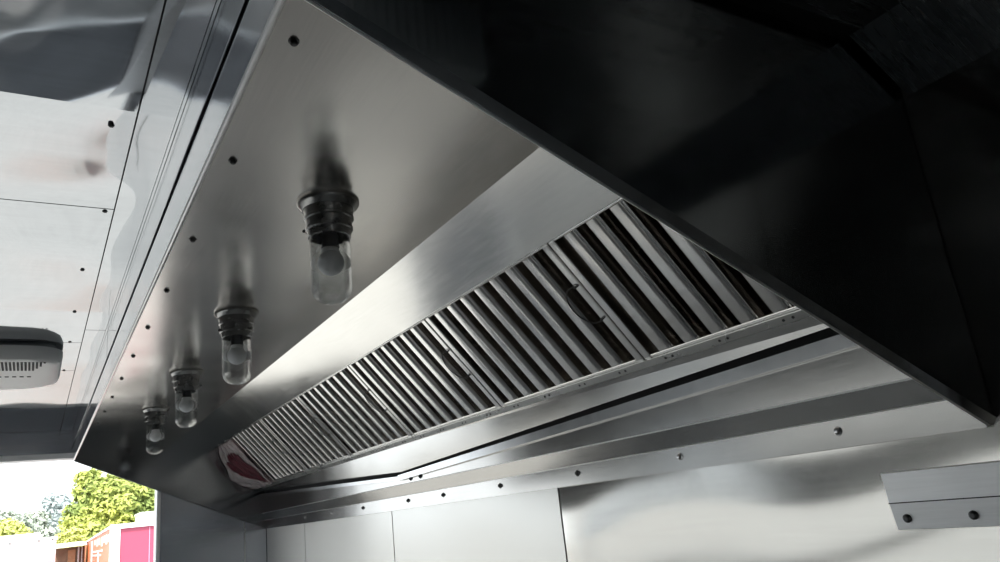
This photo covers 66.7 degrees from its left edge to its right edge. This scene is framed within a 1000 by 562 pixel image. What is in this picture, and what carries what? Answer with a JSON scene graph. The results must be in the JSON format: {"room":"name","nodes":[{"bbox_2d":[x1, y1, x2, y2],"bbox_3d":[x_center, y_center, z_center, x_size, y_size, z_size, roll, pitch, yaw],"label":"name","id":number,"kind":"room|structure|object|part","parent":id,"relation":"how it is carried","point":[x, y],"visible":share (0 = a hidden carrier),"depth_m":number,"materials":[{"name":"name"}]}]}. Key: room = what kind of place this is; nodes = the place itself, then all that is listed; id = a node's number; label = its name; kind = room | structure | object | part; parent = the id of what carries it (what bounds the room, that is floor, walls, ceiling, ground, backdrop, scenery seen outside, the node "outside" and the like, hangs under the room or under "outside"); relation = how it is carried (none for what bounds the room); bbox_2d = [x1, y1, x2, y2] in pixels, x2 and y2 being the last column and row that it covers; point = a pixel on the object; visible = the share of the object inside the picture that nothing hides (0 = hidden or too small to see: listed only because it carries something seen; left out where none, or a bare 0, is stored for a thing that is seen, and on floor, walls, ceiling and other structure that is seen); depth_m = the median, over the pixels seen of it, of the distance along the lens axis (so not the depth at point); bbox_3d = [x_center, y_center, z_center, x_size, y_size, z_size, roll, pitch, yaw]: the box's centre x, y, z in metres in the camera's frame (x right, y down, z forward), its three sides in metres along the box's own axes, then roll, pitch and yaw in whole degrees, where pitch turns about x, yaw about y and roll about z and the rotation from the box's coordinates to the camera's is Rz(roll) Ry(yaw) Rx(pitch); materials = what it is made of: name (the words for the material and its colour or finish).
{"room":"commercial kitchen","nodes":[
{"label":"commercial kitchen","id":0,"kind":"room"},
{"bbox_2d":[0,430,266,561],"bbox_3d":[-1.920,1.633,2.974,1.994,2.200,0.078,4,-19,-31],"label":"wall","id":1,"kind":"structure","parent":0,"point":[189,532],"depth_m":3.44,"materials":[{"name":"metal"}]},
{"bbox_2d":[0,453,72,463],"bbox_3d":[-2.212,0.888,3.075,1.506,0.325,0.081,4,-19,-31],"label":"trim","id":2,"kind":"structure","parent":1,"relation":"attached to","point":[58,456],"depth_m":3.23,"materials":[{"name":"silver metal"}]},
{"bbox_2d":[153,490,160,561],"bbox_3d":[-1.468,1.744,3.221,0.016,2.030,0.081,4,-19,-31],"label":"trim","id":3,"kind":"structure","parent":1,"relation":"attached to","point":[156,552],"depth_m":3.39,"materials":[{"name":"silver metal"}]},
{"bbox_3d":[-1.289,1.712,3.297,0.356,2.096,0.006,4,-19,-31],"label":"panel","id":4,"kind":"part","parent":1,"relation":"part of","materials":[{"name":"silver metal"}]},
{"bbox_2d":[0,0,903,432],"bbox_3d":[-0.517,-0.236,0.826,1.989,0.153,5.978,4,-19,-31],"label":"ceiling","id":5,"kind":"structure","parent":0,"point":[94,94],"depth_m":1.03,"materials":[{"name":"metal"}]},
{"bbox_2d":[0,343,62,389],"bbox_3d":[-1.443,0.230,1.993,0.506,0.048,0.419,4,-19,-31],"label":"air conditioner","id":6,"kind":"object","parent":5,"relation":"attached to","point":[22,366],"visible":1,"depth_m":1.98,"materials":[{"name":"plastic"}]},
{"bbox_2d":[1,362,45,370],"bbox_3d":[-1.345,0.213,1.894,0.365,0.001,0.101,4,-19,-31],"label":"grille","id":7,"kind":"object","parent":6,"relation":"attached to","point":[5,366],"depth_m":1.96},
{"bbox_3d":[-2.069,0.424,2.500,1.116,0.006,1.275,4,-19,-31],"label":"panel","id":8,"kind":"part","parent":5,"relation":"part of","materials":[{"name":"metal"}]},
{"bbox_3d":[-1.658,0.179,1.838,1.116,0.006,0.352,4,-19,-31],"label":"panel","id":9,"kind":"part","parent":5,"relation":"part of","materials":[{"name":"metal"}]},
{"bbox_3d":[-1.337,-0.012,1.321,1.116,0.006,0.920,4,-19,-31],"label":"panel","id":10,"kind":"part","parent":5,"relation":"part of","materials":[{"name":"metal"}]},
{"bbox_3d":[-0.247,-0.661,-0.434,1.116,0.006,3.405,4,-19,-31],"label":"panel","id":11,"kind":"part","parent":5,"relation":"part of","materials":[{"name":"metal"}]},
{"bbox_3d":[-1.447,0.384,2.599,0.044,0.006,1.765,4,-19,-31],"label":"edge panel","id":12,"kind":"part","parent":5,"relation":"part of","materials":[{"name":"metal"}]},
{"bbox_3d":[0.054,-0.510,0.183,0.044,0.006,4.193,4,-19,-31],"label":"edge panel","id":13,"kind":"part","parent":5,"relation":"part of","materials":[{"name":"metal"}]},
{"bbox_3d":[0.839,-0.726,-0.244,0.813,0.006,2.585,4,-19,-31],"label":"dark panel","id":14,"kind":"part","parent":5,"relation":"part of","materials":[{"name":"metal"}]},
{"bbox_2d":[267,47,999,561],"bbox_3d":[0.457,0.801,1.091,0.071,2.200,6.049,4,-19,-31],"label":"wall","id":15,"kind":"structure","parent":0,"point":[832,505],"depth_m":1.11,"materials":[{"name":"metal"}]},
{"bbox_3d":[-0.887,1.635,3.188,0.006,2.097,0.601,4,-19,-31],"label":"panel","id":16,"kind":"part","parent":15,"relation":"part of","materials":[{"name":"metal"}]},
{"bbox_3d":[-0.503,1.406,2.569,0.006,2.097,0.914,4,-19,-31],"label":"panel","id":17,"kind":"part","parent":15,"relation":"part of","materials":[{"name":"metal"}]},
{"bbox_3d":[-0.042,1.131,1.826,0.006,2.097,0.908,4,-19,-31],"label":"panel","id":18,"kind":"part","parent":15,"relation":"part of","materials":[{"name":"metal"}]},
{"bbox_2d":[73,0,995,528],"bbox_3d":[-0.641,0.411,2.103,0.822,0.498,3.363,4,-19,-31],"label":"exhaust hood","id":19,"kind":"object","parent":15,"relation":"attached to","point":[467,136],"visible":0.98,"depth_m":1.03,"materials":[{"name":"metal"}]},
{"bbox_2d":[142,407,169,453],"bbox_3d":[-1.337,0.584,2.949,0.102,0.175,0.102,-15,-19,26],"label":"lamp","id":20,"kind":"object","parent":19,"relation":"attached to","point":[155,417],"visible":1,"depth_m":2.93,"materials":[{"name":"metal"}]},
{"bbox_2d":[151,424,159,429],"bbox_3d":[-1.339,0.559,2.956,0.030,0.040,0.030,-15,-19,26],"label":"socket","id":21,"kind":"object","parent":20,"relation":"attached to","point":[154,426],"depth_m":2.94,"materials":[{"name":"black plastic"}]},
{"bbox_3d":[-1.333,0.612,2.940,0.066,0.115,0.066,-15,-19,26],"label":"globe","id":22,"kind":"part","parent":20,"relation":"part of","materials":[{"name":"clear glass"}]},
{"bbox_3d":[-1.335,0.599,2.944,0.043,0.047,0.043,-15,-19,26],"label":"bulb","id":23,"kind":"part","parent":20,"relation":"part of","materials":[{"name":"white glass"}]},
{"bbox_3d":[-1.011,0.180,1.952,0.007,0.066,3.350,4,-19,-31],"label":"fascia trim","id":24,"kind":"part","parent":19,"relation":"part of","materials":[{"name":"metal"}]},
{"bbox_3d":[-1.482,0.912,3.462,0.811,0.493,0.004,4,-19,-31],"label":"panel","id":25,"kind":"part","parent":19,"relation":"part of","materials":[{"name":"metal"}]},
{"bbox_2d":[169,369,203,427],"bbox_3d":[-0.978,0.370,2.372,0.102,0.175,0.102,0,-18,-21],"label":"lamp","id":26,"kind":"object","parent":19,"relation":"attached to","point":[186,382],"visible":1,"depth_m":2.36,"materials":[{"name":"metal"}]},
{"bbox_2d":[181,390,191,397],"bbox_3d":[-0.981,0.345,2.379,0.030,0.040,0.030,0,-18,-21],"label":"socket","id":27,"kind":"object","parent":26,"relation":"attached to","point":[185,393],"depth_m":2.37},
{"bbox_3d":[-0.975,0.399,2.363,0.066,0.115,0.066,0,-18,-21],"label":"globe","id":28,"kind":"part","parent":26,"relation":"part of","materials":[{"name":"clear glass"}]},
{"bbox_3d":[-0.976,0.385,2.367,0.043,0.047,0.043,0,-18,-21],"label":"bulb","id":29,"kind":"part","parent":26,"relation":"part of","materials":[{"name":"white glass"}]},
{"bbox_2d":[214,307,258,384],"bbox_3d":[-0.624,0.159,1.801,0.102,0.175,0.102,-12,-17,17],"label":"lamp","id":30,"kind":"object","parent":19,"relation":"attached to","point":[236,324],"visible":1,"depth_m":1.78,"materials":[{"name":"metal"}]},
{"bbox_2d":[230,335,243,345],"bbox_3d":[-0.626,0.134,1.808,0.030,0.040,0.030,-12,-17,17],"label":"socket","id":31,"kind":"object","parent":30,"relation":"attached to","point":[236,340],"depth_m":1.80,"materials":[{"name":"black plastic"}]},
{"bbox_3d":[-0.620,0.188,1.792,0.066,0.115,0.066,-12,-17,17],"label":"globe","id":32,"kind":"part","parent":30,"relation":"part of","materials":[{"name":"clear glass"}]},
{"bbox_3d":[-0.622,0.174,1.796,0.043,0.047,0.043,-12,-17,17],"label":"bulb","id":33,"kind":"part","parent":30,"relation":"part of","materials":[{"name":"white glass"}]},
{"bbox_2d":[232,420,306,481],"bbox_3d":[-0.957,0.704,3.182,0.215,0.237,0.499,4,-19,-31],"label":"filter","id":34,"kind":"object","parent":19,"relation":"on","point":[256,440],"visible":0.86,"depth_m":3.16,"materials":[{"name":"metal"}]},
{"bbox_2d":[225,453,267,481],"bbox_3d":[-1.175,0.845,3.488,0.183,0.211,0.287,4,-19,-31],"label":"plastic wrapper","id":35,"kind":"object","parent":34,"relation":"hanging from","point":[239,466],"visible":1,"depth_m":3.44,"materials":[{"name":"red plastic"}]},
{"bbox_2d":[260,397,350,470],"bbox_3d":[-0.704,0.553,2.773,0.215,0.237,0.499,4,-19,-31],"label":"filter","id":36,"kind":"object","parent":19,"relation":"on","point":[293,424],"visible":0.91,"depth_m":2.75,"materials":[{"name":"metal"}]},
{"bbox_2d":[297,191,358,304],"bbox_3d":[-0.278,-0.047,1.244,0.102,0.175,0.102,4,-19,-31],"label":"lamp","id":37,"kind":"object","parent":19,"relation":"attached to","point":[328,218],"visible":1,"depth_m":1.23,"materials":[{"name":"metal"}]},
{"bbox_2d":[321,232,339,248],"bbox_3d":[-0.280,-0.072,1.251,0.030,0.040,0.030,4,-19,-31],"label":"socket","id":38,"kind":"object","parent":37,"relation":"attached to","point":[330,240],"depth_m":1.24,"materials":[{"name":"black plastic"}]},
{"bbox_3d":[-0.276,-0.032,1.239,0.043,0.047,0.043,4,-19,-31],"label":"bulb","id":39,"kind":"part","parent":37,"relation":"part of","materials":[{"name":"glass"}]},
{"bbox_3d":[-0.274,-0.018,1.235,0.066,0.115,0.066,4,-19,-31],"label":"globe","id":40,"kind":"part","parent":37,"relation":"part of","materials":[{"name":"clear glass"}]},
{"bbox_2d":[297,365,411,455],"bbox_3d":[-0.451,0.403,2.365,0.215,0.237,0.499,4,-19,-31],"label":"filter","id":41,"kind":"object","parent":19,"relation":"on","point":[342,402],"visible":0.91,"depth_m":2.34,"materials":[{"name":"metal"}]},
{"bbox_3d":[-0.362,0.348,2.173,0.005,0.082,0.049,-45,9,-35],"label":"handle","id":42,"kind":"part","parent":41,"relation":"part of","materials":[{"name":"silver metal"}]},
{"bbox_3d":[-0.489,0.269,2.253,0.022,0.020,3.337,4,-19,-31],"label":"rail","id":43,"kind":"part","parent":19,"relation":"part of","materials":[{"name":"metal"}]},
{"bbox_2d":[349,319,501,435],"bbox_3d":[-0.197,0.252,1.958,0.215,0.237,0.499,4,-19,-31],"label":"filter","id":44,"kind":"object","parent":19,"relation":"on","point":[415,374],"visible":0.87,"depth_m":1.92,"materials":[{"name":"metal"}]},
{"bbox_3d":[-0.108,0.197,1.765,0.005,0.082,0.049,-45,9,-35],"label":"handle","id":45,"kind":"part","parent":44,"relation":"part of","materials":[{"name":"silver metal"}]},
{"bbox_3d":[-0.308,0.485,2.287,0.040,0.027,3.337,4,-19,-31],"label":"rail","id":46,"kind":"part","parent":19,"relation":"part of","materials":[{"name":"metal"}]},
{"bbox_2d":[425,242,644,406],"bbox_3d":[0.056,0.101,1.550,0.215,0.237,0.499,4,-19,-31],"label":"filter","id":47,"kind":"object","parent":19,"relation":"on","point":[532,328],"visible":0.84,"depth_m":1.50,"materials":[{"name":"metal"}]},
{"bbox_3d":[0.145,0.046,1.357,0.005,0.082,0.049,-45,9,-35],"label":"handle","id":48,"kind":"part","parent":47,"relation":"part of","materials":[{"name":"silver metal"}]},
{"bbox_3d":[-0.302,0.532,2.272,0.014,0.077,3.337,4,-19,-31],"label":"drip panel","id":49,"kind":"part","parent":19,"relation":"part of","materials":[{"name":"metal"}]},
{"bbox_2d":[260,334,857,495],"bbox_3d":[-0.297,0.554,2.267,0.011,0.078,3.333,4,-19,-31],"label":"trough","id":50,"kind":"object","parent":19,"relation":"attached to","point":[838,343],"visible":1,"depth_m":1.33,"materials":[{"name":"metal"}]},
{"bbox_3d":[-0.289,0.564,2.269,0.004,0.085,3.337,4,-19,-31],"label":"standing panel","id":51,"kind":"part","parent":19,"relation":"part of","materials":[{"name":"metal"}]},
{"bbox_3d":[-0.280,0.618,2.255,0.014,0.037,3.337,4,-19,-31],"label":"return panel","id":52,"kind":"part","parent":19,"relation":"part of","materials":[{"name":"metal"}]},
{"bbox_3d":[0.201,-0.094,0.752,0.811,0.486,0.007,4,-19,-31],"label":"panel","id":53,"kind":"part","parent":19,"relation":"part of","materials":[{"name":"metal"}]},
{"bbox_2d":[548,198,798,359],"bbox_3d":[0.309,-0.050,1.142,0.215,0.237,0.499,4,-19,-31],"label":"filter","id":54,"kind":"object","parent":19,"relation":"on","point":[666,293],"visible":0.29,"depth_m":1.23,"materials":[{"name":"metal"}]},
{"bbox_3d":[0.483,0.819,0.982,0.006,2.097,1.164,4,-19,-31],"label":"panel","id":55,"kind":"part","parent":15,"relation":"part of","materials":[{"name":"metal"}]},
{"bbox_2d":[850,0,999,94],"bbox_3d":[1.144,-0.667,-0.064,0.099,0.066,2.591,4,-19,-31],"label":"trim","id":56,"kind":"structure","parent":15,"relation":"attached to","point":[917,43],"depth_m":0.93,"materials":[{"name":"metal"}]},
{"bbox_2d":[881,461,999,529],"bbox_3d":[0.635,0.207,0.771,0.013,0.071,0.521,4,-19,-31],"label":"wall bracket","id":57,"kind":"object","parent":15,"relation":"attached to","point":[960,496],"visible":1,"depth_m":0.92,"materials":[{"name":"metal"}]},
{"label":"outside","id":58,"kind":"structure","parent":0,"visible":0},
{"bbox_3d":[-46.195,29.998,74.104,227.200,0.213,269.800,4,-19,-31],"label":"ground","id":59,"kind":"structure","parent":58,"visible":0},
{"bbox_2d":[0,518,33,535],"bbox_3d":[-22.300,12.858,33.914,2.518,4.359,1.903,4,-19,-31],"label":"leafy tree","id":60,"kind":"object","parent":59,"relation":"on","point":[8,527],"visible":0.35,"depth_m":34.33,"materials":[{"name":"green plant"}]},
{"bbox_2d":[0,533,39,541],"bbox_3d":[-15.903,9.708,23.741,2.435,3.171,3.647,4,-19,-31],"label":"box trailer","id":61,"kind":"object","parent":59,"relation":"on","point":[31,535],"visible":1,"depth_m":23.08,"materials":[{"name":"white metal"}]},
{"bbox_3d":[-16.079,8.238,24.200,2.435,0.071,3.607,4,-19,-31],"label":"roof rail","id":62,"kind":"part","parent":61,"relation":"part of","materials":[{"name":"white metal"}]},
{"bbox_2d":[0,507,42,537],"bbox_3d":[-41.007,21.981,62.541,6.245,7.340,4.263,4,-19,-31],"label":"tree","id":63,"kind":"object","parent":59,"relation":"on","point":[4,514],"visible":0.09,"depth_m":63.47,"materials":[{"name":"green plant"}]},
{"bbox_2d":[0,536,57,561],"bbox_3d":[-11.908,7.699,17.968,2.300,2.845,3.264,4,-19,-31],"label":"trailer","id":64,"kind":"object","parent":59,"relation":"on","point":[37,549],"visible":1,"depth_m":17.34,"materials":[{"name":"white metal"}]},
{"bbox_3d":[-12.067,6.385,18.380,2.300,0.071,3.223,4,-19,-31],"label":"roof rail","id":65,"kind":"part","parent":64,"relation":"part of","materials":[{"name":"white metal"}]},
{"bbox_3d":[-10.294,6.970,17.307,0.178,1.938,0.036,4,-19,-31],"label":"pink panel","id":66,"kind":"part","parent":64,"relation":"part of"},
{"bbox_2d":[22,508,59,537],"bbox_3d":[-42.816,24.351,69.395,4.536,7.128,4.079,4,-19,-31],"label":"tree","id":67,"kind":"object","parent":59,"relation":"on","point":[40,518],"visible":0.23,"depth_m":69.84,"materials":[{"name":"green plant"}]},
{"bbox_2d":[41,492,76,534],"bbox_3d":[-43.493,25.427,75.622,5.430,8.782,4.173,4,-19,-31],"label":"tree","id":68,"kind":"object","parent":59,"relation":"on","point":[54,504],"visible":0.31,"depth_m":75.32,"materials":[{"name":"blue plant"}]},
{"bbox_2d":[55,541,86,561],"bbox_3d":[-13.114,9.367,22.996,0.852,2.804,2.272,4,-19,-31],"label":"shed","id":69,"kind":"object","parent":59,"relation":"on","point":[71,554],"visible":0.79,"depth_m":22.76,"materials":[{"name":"brown wood"}]},
{"bbox_3d":[-12.723,9.289,22.461,0.199,2.563,0.057,4,-19,-31],"label":"door","id":70,"kind":"part","parent":69,"relation":"part of","materials":[{"name":"brown wood"}]},
{"bbox_3d":[-12.521,9.257,22.555,0.128,2.634,0.043,4,-19,-31],"label":"post","id":71,"kind":"part","parent":69,"relation":"part of","materials":[{"name":"wood"}]},
{"bbox_2d":[54,527,89,548],"bbox_3d":[-15.397,10.591,27.256,1.658,3.395,1.311,4,-19,-31],"label":"leafy tree","id":72,"kind":"object","parent":59,"relation":"on","point":[69,536],"visible":0.36,"depth_m":27.43,"materials":[{"name":"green plant"}]},
{"bbox_2d":[58,468,154,538],"bbox_3d":[-15.187,10.415,31.029,5.422,5.840,4.222,4,-19,-31],"label":"leafy tree","id":73,"kind":"object","parent":59,"relation":"on","point":[103,502],"visible":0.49,"depth_m":30.54,"materials":[{"name":"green plant"}]},
{"bbox_2d":[84,521,153,561],"bbox_3d":[-9.277,7.910,19.550,2.387,2.784,16.786,3,-19,-29],"label":"trailer","id":74,"kind":"object","parent":59,"relation":"on","point":[126,542],"visible":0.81,"depth_m":12.65,"materials":[{"name":"metal"}]},
{"bbox_3d":[-9.399,6.614,19.970,2.307,0.043,16.759,3,-19,-29],"label":"roof rail","id":75,"kind":"part","parent":74,"relation":"part of","materials":[{"name":"white metal"}]},
{"bbox_3d":[-5.320,5.151,12.825,2.318,2.218,0.178,4,-19,-31],"label":"corner frame","id":76,"kind":"part","parent":74,"relation":"part of","materials":[{"name":"white metal"}]},
{"bbox_3d":[-5.314,5.184,12.808,2.023,2.144,0.064,4,-19,-31],"label":"door","id":77,"kind":"part","parent":74,"relation":"part of","materials":[{"name":"pink metal"}]},
{"bbox_2d":[134,511,153,521],"bbox_3d":[-12.386,10.537,28.642,2.442,3.640,1.872,4,-19,-31],"label":"box trailer","id":78,"kind":"object","parent":59,"relation":"on","point":[142,516],"visible":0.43,"depth_m":27.94,"materials":[{"name":"white metal"}]},
{"bbox_3d":[-12.586,8.843,29.167,2.442,0.071,1.832,4,-19,-31],"label":"roof rail","id":79,"kind":"part","parent":78,"relation":"part of","materials":[{"name":"white metal"}]}
]}

